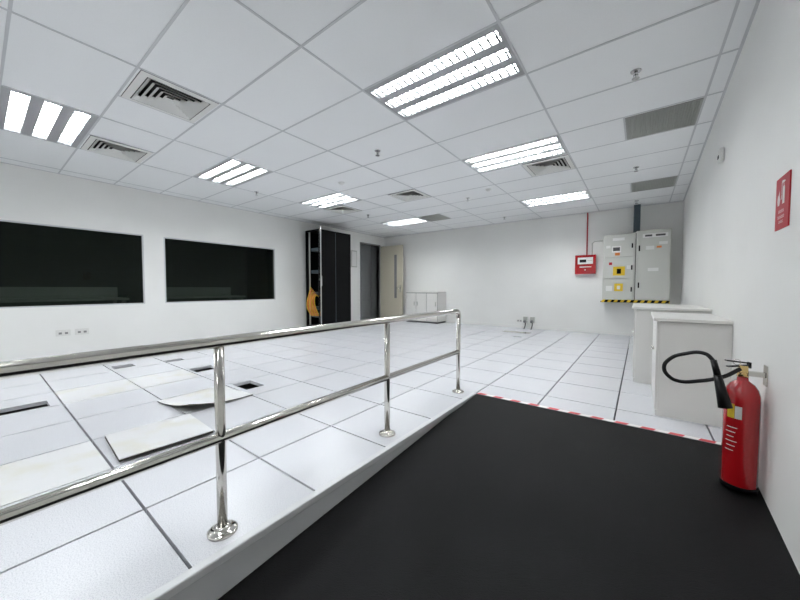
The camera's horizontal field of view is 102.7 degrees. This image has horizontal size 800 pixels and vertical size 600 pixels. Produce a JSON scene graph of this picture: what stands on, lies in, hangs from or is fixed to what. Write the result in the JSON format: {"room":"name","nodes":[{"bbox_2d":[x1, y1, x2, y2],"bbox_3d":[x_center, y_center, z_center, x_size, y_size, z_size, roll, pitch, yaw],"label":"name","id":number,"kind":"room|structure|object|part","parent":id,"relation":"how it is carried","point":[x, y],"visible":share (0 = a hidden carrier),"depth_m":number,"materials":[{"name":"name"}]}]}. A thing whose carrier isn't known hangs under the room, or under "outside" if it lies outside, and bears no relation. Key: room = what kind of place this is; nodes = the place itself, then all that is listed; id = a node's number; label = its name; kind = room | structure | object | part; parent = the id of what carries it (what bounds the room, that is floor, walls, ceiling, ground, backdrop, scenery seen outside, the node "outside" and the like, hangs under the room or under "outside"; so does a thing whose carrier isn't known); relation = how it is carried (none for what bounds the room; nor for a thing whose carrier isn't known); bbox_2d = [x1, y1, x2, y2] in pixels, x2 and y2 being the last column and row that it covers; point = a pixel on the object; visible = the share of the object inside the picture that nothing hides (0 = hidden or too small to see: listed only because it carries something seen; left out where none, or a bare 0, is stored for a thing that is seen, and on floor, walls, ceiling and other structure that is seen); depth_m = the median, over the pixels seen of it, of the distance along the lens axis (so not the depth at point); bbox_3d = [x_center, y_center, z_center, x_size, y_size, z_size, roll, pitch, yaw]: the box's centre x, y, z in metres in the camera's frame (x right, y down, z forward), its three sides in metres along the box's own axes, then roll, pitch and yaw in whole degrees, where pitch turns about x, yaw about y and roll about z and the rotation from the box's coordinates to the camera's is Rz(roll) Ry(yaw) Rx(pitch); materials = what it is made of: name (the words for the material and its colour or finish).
{"room":"server room","nodes":[
{"label":"server room","id":0,"kind":"room"},
{"bbox_2d":[0,287,128,303],"bbox_3d":[-6.360,0.324,6.036,0.800,1.140,1.800,2,3,37],"label":"desk","id":1,"kind":"object","parent":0,"point":[7,294],"visible":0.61,"depth_m":6.12,"materials":[{"name":"white laminate"}]},
{"bbox_3d":[-6.668,-0.145,6.250,0.030,0.220,1.760,2,3,37],"label":"screen panel","id":2,"kind":"part","parent":1,"relation":"part of","materials":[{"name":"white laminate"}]},
{"bbox_2d":[0,221,272,306],"bbox_3d":[-6.640,-0.624,7.149,3.975,3.150,8.700,2,3,37],"label":"wall","id":3,"kind":"structure","parent":0,"point":[30,255],"depth_m":8.69,"materials":[{"name":"grey glass"}]},
{"bbox_2d":[0,162,383,361],"bbox_3d":[-4.233,-0.376,6.947,0.120,4.030,12.050,2,3,37],"label":"wall","id":4,"kind":"structure","parent":0,"point":[30,195],"depth_m":6.10,"materials":[{"name":"paint"}]},
{"bbox_2d":[56,329,70,336],"bbox_3d":[-5.477,0.535,5.207,0.015,0.100,0.170,2,3,37],"label":"wall socket","id":5,"kind":"object","parent":4,"relation":"attached to","point":[67,332],"visible":1,"depth_m":5.21,"materials":[{"name":"white plastic"}]},
{"bbox_2d":[0,219,144,307],"bbox_3d":[-5.797,-0.530,4.800,0.066,1.300,3.150,2,3,37],"label":"frame","id":6,"kind":"object","parent":4,"relation":"attached to","point":[142,243],"visible":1,"depth_m":5.47,"materials":[{"name":"grey"}]},
{"bbox_2d":[75,328,88,334],"bbox_3d":[-5.345,0.528,5.383,0.015,0.100,0.170,2,3,37],"label":"wall socket","id":7,"kind":"object","parent":4,"relation":"attached to","point":[82,330],"visible":1,"depth_m":5.38,"materials":[{"name":"white plastic"}]},
{"bbox_2d":[163,237,275,302],"bbox_3d":[-3.943,-0.623,7.270,0.066,1.300,2.390,2,3,37],"label":"frame","id":8,"kind":"object","parent":4,"relation":"attached to","point":[164,238],"visible":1,"depth_m":7.17,"materials":[{"name":"grey"}]},
{"bbox_2d":[351,250,356,266],"bbox_3d":[-1.499,-1.343,10.444,0.016,0.540,0.260,2,3,37],"label":"frame","id":9,"kind":"object","parent":4,"relation":"attached to","point":[353,253],"visible":0.96,"depth_m":10.42,"materials":[{"name":"grey plastic"}]},
{"bbox_2d":[360,242,361,319],"bbox_3d":[-1.363,-0.619,10.750,0.140,2.629,0.050,2,3,37],"label":"door frame","id":10,"kind":"structure","parent":4,"relation":"attached to","point":[360,242],"depth_m":10.71,"materials":[{"name":"grey metal"}]},
{"bbox_2d":[361,242,378,246],"bbox_3d":[-1.072,-1.922,11.090,0.140,0.050,0.920,2,3,37],"label":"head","id":11,"kind":"object","parent":4,"relation":"attached to","point":[361,242],"visible":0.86,"depth_m":11.05},
{"bbox_2d":[376,245,379,317],"bbox_3d":[-0.781,-0.648,11.526,0.140,2.629,0.050,2,3,37],"label":"door frame","id":12,"kind":"structure","parent":4,"relation":"attached to","point":[378,257],"depth_m":11.50,"materials":[{"name":"grey metal"}]},
{"bbox_2d":[381,245,402,316],"bbox_3d":[-0.293,-0.612,11.236,0.970,2.560,0.050,2,3,37],"label":"leaf","id":13,"kind":"object","parent":4,"relation":"attached to","point":[390,306],"visible":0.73,"depth_m":11.22,"materials":[{"name":"beige"}]},
{"bbox_2d":[394,255,396,297],"bbox_3d":[-0.145,-0.818,11.117,0.120,1.500,0.020,2,3,37],"label":"glass","id":14,"kind":"object","parent":13,"relation":"attached to","point":[395,256],"visible":1,"depth_m":11.11,"materials":[{"name":"grey"}]},
{"bbox_2d":[166,287,245,301],"bbox_3d":[-4.920,0.252,7.955,0.800,1.140,1.800,2,3,37],"label":"desk","id":15,"kind":"object","parent":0,"point":[171,292],"visible":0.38,"depth_m":8.11,"materials":[{"name":"white laminate"}]},
{"bbox_3d":[-5.228,-0.217,8.169,0.030,0.220,1.760,2,3,37],"label":"screen panel","id":16,"kind":"part","parent":15,"relation":"part of","materials":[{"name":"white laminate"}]},
{"bbox_2d":[0,348,628,422],"bbox_3d":[-0.956,1.220,4.547,8.073,0.020,12.050,2,3,37],"label":"floor","id":17,"kind":"structure","parent":0,"point":[245,386],"depth_m":4.40,"materials":[{"name":"black"}]},
{"bbox_2d":[0,321,721,599],"bbox_3d":[-0.903,0.950,4.497,8.190,0.035,12.035,2,3,37],"label":"floor","id":18,"kind":"structure","parent":0,"point":[126,539],"depth_m":2.64,"materials":[{"name":"tile"}]},
{"bbox_2d":[105,414,213,461],"bbox_3d":[-1.784,0.995,2.377,0.540,0.032,0.540,2,3,40],"label":"floor panel","id":19,"kind":"object","parent":18,"relation":"on","point":[127,444],"visible":1,"depth_m":2.32,"materials":[{"name":"white"}]},
{"bbox_2d":[157,387,252,405],"bbox_3d":[-1.920,0.930,3.177,0.600,0.091,0.600,1,3,31],"label":"tile","id":20,"kind":"structure","parent":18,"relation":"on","point":[205,396],"depth_m":3.18,"materials":[{"name":"white tile"}]},
{"bbox_2d":[0,309,463,541],"bbox_3d":[-0.744,0.601,1.513,0.124,0.885,4.743,2,3,36],"label":"handrail","id":21,"kind":"object","parent":18,"relation":"on","point":[224,528],"visible":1,"depth_m":1.41,"materials":[{"name":"silver metal"}]},
{"bbox_3d":[-0.803,0.617,1.432,0.042,0.860,0.042,2,3,36],"label":"post","id":22,"kind":"part","parent":21,"relation":"part of","materials":[{"name":"silver metal"}]},
{"bbox_3d":[-0.748,0.203,1.492,0.051,0.087,4.685,2,3,36],"label":"rail","id":23,"kind":"part","parent":21,"relation":"part of","materials":[{"name":"silver metal"}]},
{"bbox_3d":[-0.096,0.580,2.402,0.042,0.860,0.042,2,3,36],"label":"post","id":24,"kind":"part","parent":21,"relation":"part of","materials":[{"name":"silver metal"}]},
{"bbox_3d":[0.616,0.574,3.380,0.042,0.800,0.042,2,3,36],"label":"post","id":25,"kind":"part","parent":21,"relation":"part of","materials":[{"name":"silver metal"}]},
{"bbox_2d":[141,392,475,599],"bbox_3d":[-1.054,1.077,0.900,0.041,0.040,6.110,2,3,37],"label":"trim","id":26,"kind":"structure","parent":18,"relation":"attached to","point":[189,577],"depth_m":1.51,"materials":[{"name":"grey metal"}]},
{"bbox_2d":[305,227,350,325],"bbox_3d":[-1.925,-0.562,8.823,1.034,2.659,1.489,2,3,37],"label":"rack","id":27,"kind":"object","parent":18,"relation":"on","point":[328,253],"visible":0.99,"depth_m":8.86,"materials":[{"name":"black metal"}]},
{"bbox_3d":[-2.564,-0.581,8.807,0.030,2.540,0.040,2,3,37],"label":"post","id":28,"kind":"part","parent":27,"relation":"part of","materials":[{"name":"black metal"}]},
{"bbox_3d":[-2.483,-0.581,8.815,0.030,2.540,0.030,2,3,37],"label":"mount rail","id":29,"kind":"part","parent":27,"relation":"part of","materials":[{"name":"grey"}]},
{"bbox_3d":[-2.039,-0.563,8.192,0.044,2.510,0.546,-1,2,-19],"label":"open door","id":30,"kind":"part","parent":27,"relation":"part of","materials":[{"name":"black metal"}]},
{"bbox_3d":[-1.800,-0.586,8.934,0.020,2.540,1.080,2,3,37],"label":"panel","id":31,"kind":"part","parent":27,"relation":"part of","materials":[{"name":"black metal"}]},
{"bbox_3d":[-1.680,-0.609,9.544,0.560,2.540,0.040,2,3,37],"label":"panel","id":32,"kind":"part","parent":27,"relation":"part of","materials":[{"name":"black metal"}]},
{"bbox_2d":[405,292,445,323],"bbox_3d":[0.819,0.222,10.342,1.202,0.979,0.585,2,3,37],"label":"base cabinet","id":33,"kind":"object","parent":18,"relation":"on","point":[416,302],"visible":0.95,"depth_m":10.06,"materials":[{"name":"grey"}]},
{"bbox_3d":[0.355,0.214,10.361,0.377,0.875,0.018,2,3,37],"label":"door","id":34,"kind":"part","parent":33,"relation":"part of","materials":[{"name":"white laminate"}]},
{"bbox_3d":[0.669,0.223,10.125,0.377,0.875,0.018,2,3,37],"label":"door","id":35,"kind":"part","parent":33,"relation":"part of","materials":[{"name":"white laminate"}]},
{"bbox_3d":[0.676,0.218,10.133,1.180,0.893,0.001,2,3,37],"label":"door","id":36,"kind":"part","parent":33,"relation":"part of","materials":[{"name":"grey wood"}]},
{"bbox_3d":[0.984,0.232,9.889,0.377,0.875,0.018,2,3,37],"label":"door","id":37,"kind":"part","parent":33,"relation":"part of","materials":[{"name":"white laminate"}]},
{"bbox_2d":[502,331,529,333],"bbox_3d":[2.890,0.797,7.931,0.650,0.009,0.200,2,3,37],"label":"plate","id":38,"kind":"object","parent":18,"relation":"on","point":[502,331],"visible":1,"depth_m":7.84,"materials":[{"name":"silver metal"}]},
{"bbox_2d":[476,393,720,444],"bbox_3d":[1.574,0.995,2.780,1.909,0.001,0.046,2,3,37],"label":"tape","id":39,"kind":"object","parent":18,"relation":"on","point":[643,427],"visible":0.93,"depth_m":2.65,"materials":[{"name":"red"}]},
{"bbox_2d":[632,304,711,383],"bbox_3d":[3.268,0.512,3.938,0.673,0.879,1.032,2,3,37],"label":"storage cabinet","id":40,"kind":"object","parent":18,"relation":"on","point":[643,320],"visible":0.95,"depth_m":3.67,"materials":[{"name":"white metal"}]},
{"bbox_3d":[2.877,0.503,3.926,0.018,0.790,0.494,2,3,37],"label":"door","id":41,"kind":"part","parent":40,"relation":"part of","materials":[{"name":"white metal"}]},
{"bbox_2d":[651,312,733,427],"bbox_3d":[2.619,0.567,2.952,0.480,0.844,0.872,2,3,37],"label":"storage cabinet","id":42,"kind":"object","parent":18,"relation":"on","point":[673,333],"visible":0.98,"depth_m":2.63,"materials":[{"name":"white metal"}]},
{"bbox_3d":[2.581,0.546,3.249,0.018,0.755,0.414,2,3,37],"label":"door","id":43,"kind":"part","parent":42,"relation":"part of","materials":[{"name":"white laminate"}]},
{"bbox_3d":[2.329,0.559,2.914,0.018,0.755,0.414,2,3,37],"label":"door","id":44,"kind":"part","parent":42,"relation":"part of","materials":[{"name":"white metal"}]},
{"bbox_2d":[361,244,375,319],"bbox_3d":[-1.468,-0.720,11.457,0.880,3.020,2.200,2,3,37],"label":"wall","id":45,"kind":"structure","parent":0,"point":[368,253],"depth_m":12.32,"materials":[{"name":"grey paint"}]},
{"bbox_2d":[0,0,755,237],"bbox_3d":[-0.902,-2.008,4.385,8.208,0.016,12.050,2,3,37],"label":"ceiling","id":46,"kind":"structure","parent":0,"point":[213,49],"depth_m":3.07,"materials":[{"name":"tile"}]},
{"bbox_2d":[0,86,98,147],"bbox_3d":[-3.917,-2.007,3.537,1.260,0.085,0.655,2,3,37],"label":"ceiling light","id":47,"kind":"object","parent":46,"relation":"in","point":[21,113],"depth_m":3.49,"materials":[{"name":"white plastic"}]},
{"bbox_2d":[80,135,152,163],"bbox_3d":[-3.768,-2.047,4.268,0.620,0.135,0.620,2,3,37],"label":"ceiling vent","id":48,"kind":"object","parent":46,"relation":"in","point":[94,144],"visible":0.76,"depth_m":4.28,"materials":[{"name":"white metal"}]},
{"bbox_2d":[121,70,218,122],"bbox_3d":[-2.232,-2.004,3.117,0.620,0.135,0.620,2,3,37],"label":"ceiling vent","id":49,"kind":"object","parent":46,"relation":"in","point":[147,89],"visible":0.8,"depth_m":3.13,"materials":[{"name":"white metal"}]},
{"bbox_2d":[194,158,271,186],"bbox_3d":[-2.702,-2.067,5.156,1.260,0.085,0.655,2,3,37],"label":"ceiling light","id":50,"kind":"object","parent":46,"relation":"in","point":[231,172],"depth_m":5.12,"materials":[{"name":"white plastic"}]},
{"bbox_2d":[300,193,359,208],"bbox_3d":[-1.487,-2.128,6.775,1.260,0.085,0.655,2,3,37],"label":"ceiling light","id":51,"kind":"object","parent":46,"relation":"in","point":[336,199],"depth_m":6.78,"materials":[{"name":"white plastic"}]},
{"bbox_2d":[324,205,361,213],"bbox_3d":[-1.339,-2.169,7.506,0.620,0.135,0.620,2,3,37],"label":"ceiling vent","id":52,"kind":"object","parent":46,"relation":"in","point":[341,209],"visible":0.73,"depth_m":7.49,"materials":[{"name":"white metal"}]},
{"bbox_2d":[0,0,760,237],"bbox_3d":[-0.906,-1.997,4.389,8.198,0.005,12.050,2,3,37],"label":"grid","id":53,"kind":"object","parent":46,"relation":"attached to","point":[10,3],"depth_m":3.23,"materials":[{"name":"white metal"}]},
{"bbox_2d":[381,217,429,226],"bbox_3d":[0.133,-2.209,8.933,1.260,0.085,0.655,2,3,37],"label":"ceiling light","id":54,"kind":"object","parent":46,"relation":"in","point":[416,220],"depth_m":8.95,"materials":[{"name":"white plastic"}]},
{"bbox_2d":[389,189,430,201],"bbox_3d":[0.198,-2.125,6.355,0.620,0.135,0.620,2,3,37],"label":"ceiling vent","id":55,"kind":"object","parent":46,"relation":"in","point":[409,195],"visible":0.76,"depth_m":6.38,"materials":[{"name":"white metal"}]},
{"bbox_2d":[418,214,450,221],"bbox_3d":[0.900,-2.159,8.359,0.620,0.038,0.620,2,3,37],"label":"ceiling vent","id":56,"kind":"object","parent":46,"relation":"in","point":[436,217],"visible":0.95,"depth_m":8.32,"materials":[{"name":"grey metal"}]},
{"bbox_2d":[365,24,524,119],"bbox_3d":[0.370,-1.981,2.854,1.260,0.085,0.655,2,3,37],"label":"ceiling light","id":57,"kind":"object","parent":46,"relation":"in","point":[484,60],"depth_m":2.79,"materials":[{"name":"white plastic"}]},
{"bbox_2d":[462,135,567,172],"bbox_3d":[1.585,-2.042,4.473,1.260,0.085,0.655,2,3,37],"label":"ceiling light","id":58,"kind":"object","parent":46,"relation":"in","point":[549,147],"depth_m":4.44,"materials":[{"name":"white plastic"}]},
{"bbox_2d":[522,154,574,176],"bbox_3d":[2.245,-2.068,4.820,0.620,0.135,0.620,2,3,37],"label":"ceiling vent","id":59,"kind":"object","parent":46,"relation":"in","point":[564,162],"visible":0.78,"depth_m":4.84,"materials":[{"name":"white metal"}]},
{"bbox_2d":[519,190,590,206],"bbox_3d":[3.205,-2.123,6.631,1.260,0.085,0.655,2,3,37],"label":"ceiling light","id":60,"kind":"object","parent":46,"relation":"in","point":[580,195],"depth_m":6.63,"materials":[{"name":"white plastic"}]},
{"bbox_2d":[630,68,641,80],"bbox_3d":[1.996,-1.905,2.708,0.080,0.063,0.080,2,3,37],"label":"sprinkler","id":61,"kind":"object","parent":46,"relation":"attached to","point":[636,71],"visible":1,"depth_m":2.70,"materials":[{"name":"silver metal"}]},
{"bbox_2d":[631,176,677,191],"bbox_3d":[4.484,-2.058,5.673,0.620,0.038,0.620,2,3,37],"label":"ceiling vent","id":62,"kind":"object","parent":46,"relation":"in","point":[669,181],"visible":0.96,"depth_m":5.66,"materials":[{"name":"grey metal"}]},
{"bbox_2d":[625,97,703,139],"bbox_3d":[2.865,-1.977,3.514,0.620,0.038,0.620,2,3,37],"label":"ceiling vent","id":63,"kind":"object","parent":46,"relation":"in","point":[685,114],"visible":1,"depth_m":3.48,"materials":[{"name":"grey metal"}]},
{"bbox_2d":[384,201,683,347],"bbox_3d":[2.766,-0.465,9.321,8.468,4.030,0.150,2,3,37],"label":"wall","id":64,"kind":"structure","parent":0,"point":[502,274],"depth_m":8.61,"materials":[{"name":"paint"}]},
{"bbox_2d":[523,316,527,328],"bbox_3d":[3.370,0.616,8.655,0.100,0.321,0.250,2,3,37],"label":"socket","id":65,"kind":"object","parent":64,"relation":"attached to","point":[525,319],"visible":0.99,"depth_m":8.68,"materials":[{"name":"grey plastic"}]},
{"bbox_2d":[530,317,534,328],"bbox_3d":[3.453,0.593,8.465,0.100,0.297,0.401,2,3,37],"label":"socket","id":66,"kind":"object","parent":64,"relation":"attached to","point":[532,319],"visible":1,"depth_m":8.43,"materials":[{"name":"grey plastic"}]},
{"bbox_2d":[575,213,595,273],"bbox_3d":[4.526,-1.377,7.789,0.440,1.488,0.128,2,3,37],"label":"panel","id":67,"kind":"object","parent":64,"relation":"attached to","point":[584,264],"visible":1,"depth_m":7.77,"materials":[{"name":"red paint"}]},
{"bbox_2d":[592,204,671,303],"bbox_3d":[5.135,-1.023,7.198,1.462,2.154,0.362,2,3,37],"label":"electrical panel","id":68,"kind":"object","parent":64,"relation":"attached to","point":[636,266],"visible":0.99,"depth_m":6.99,"materials":[{"name":"grey metal"}]},
{"bbox_3d":[4.906,-0.720,7.186,0.560,0.460,0.020,2,3,37],"label":"door","id":69,"kind":"part","parent":68,"relation":"part of","materials":[{"name":"grey metal"}]},
{"bbox_3d":[4.906,-0.240,7.204,0.560,0.460,0.020,2,3,37],"label":"door","id":70,"kind":"part","parent":68,"relation":"part of","materials":[{"name":"grey metal"}]},
{"bbox_3d":[4.906,-1.200,7.168,0.560,0.460,0.020,2,3,37],"label":"door","id":71,"kind":"part","parent":68,"relation":"part of","materials":[{"name":"grey metal"}]},
{"bbox_3d":[5.390,-0.727,6.822,0.550,1.460,0.020,2,3,37],"label":"door","id":72,"kind":"part","parent":68,"relation":"part of","materials":[{"name":"grey metal"}]},
{"bbox_2d":[681,0,799,573],"bbox_3d":[2.332,-0.191,2.026,0.150,4.030,12.056,2,3,38],"label":"wall","id":73,"kind":"structure","parent":0,"point":[736,265],"depth_m":1.88,"materials":[{"name":"paint"}]},
{"bbox_2d":[717,147,723,162],"bbox_3d":[3.004,-1.353,2.998,0.038,0.120,0.080,2,3,37],"label":"wall sensor","id":74,"kind":"object","parent":73,"relation":"attached to","point":[720,158],"visible":1,"depth_m":2.97,"materials":[{"name":"white plastic"}]},
{"bbox_2d":[775,169,791,230],"bbox_3d":[1.894,-0.485,1.584,0.008,0.260,0.205,2,3,38],"label":"fire extinguisher sign","id":75,"kind":"object","parent":73,"relation":"attached to","point":[783,189],"visible":1,"depth_m":1.56,"materials":[{"name":"red plastic"}]},
{"bbox_3d":[-1.007,1.679,4.603,7.945,0.100,12.050,2,3,37],"label":"floor slab","id":76,"kind":"structure","parent":0,"visible":0},
{"bbox_2d":[169,415,447,599],"bbox_3d":[-1.059,1.427,0.917,0.028,0.659,6.110,2,3,37],"label":"trim","id":77,"kind":"structure","parent":76,"relation":"on","point":[218,582],"depth_m":1.48,"materials":[{"name":"grey"}]},
{"bbox_2d":[218,394,799,599],"bbox_3d":[-0.278,1.439,0.331,1.923,0.700,6.110,2,3,37],"label":"ramp","id":78,"kind":"object","parent":76,"relation":"on","point":[501,499],"visible":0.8,"depth_m":1.60,"materials":[{"name":"rubber"}]},
{"bbox_2d":[662,350,767,494],"bbox_3d":[1.792,0.676,1.815,0.450,0.771,0.208,1,2,15],"label":"fire extinguisher","id":79,"kind":"object","parent":78,"relation":"on","point":[740,402],"visible":1,"depth_m":1.76,"materials":[{"name":"red paint"}]},
{"bbox_3d":[1.994,0.413,1.746,0.004,0.110,0.060,2,3,37],"label":"bracket plate","id":80,"kind":"part","parent":79,"relation":"part of","materials":[{"name":"silver metal"}]}
]}

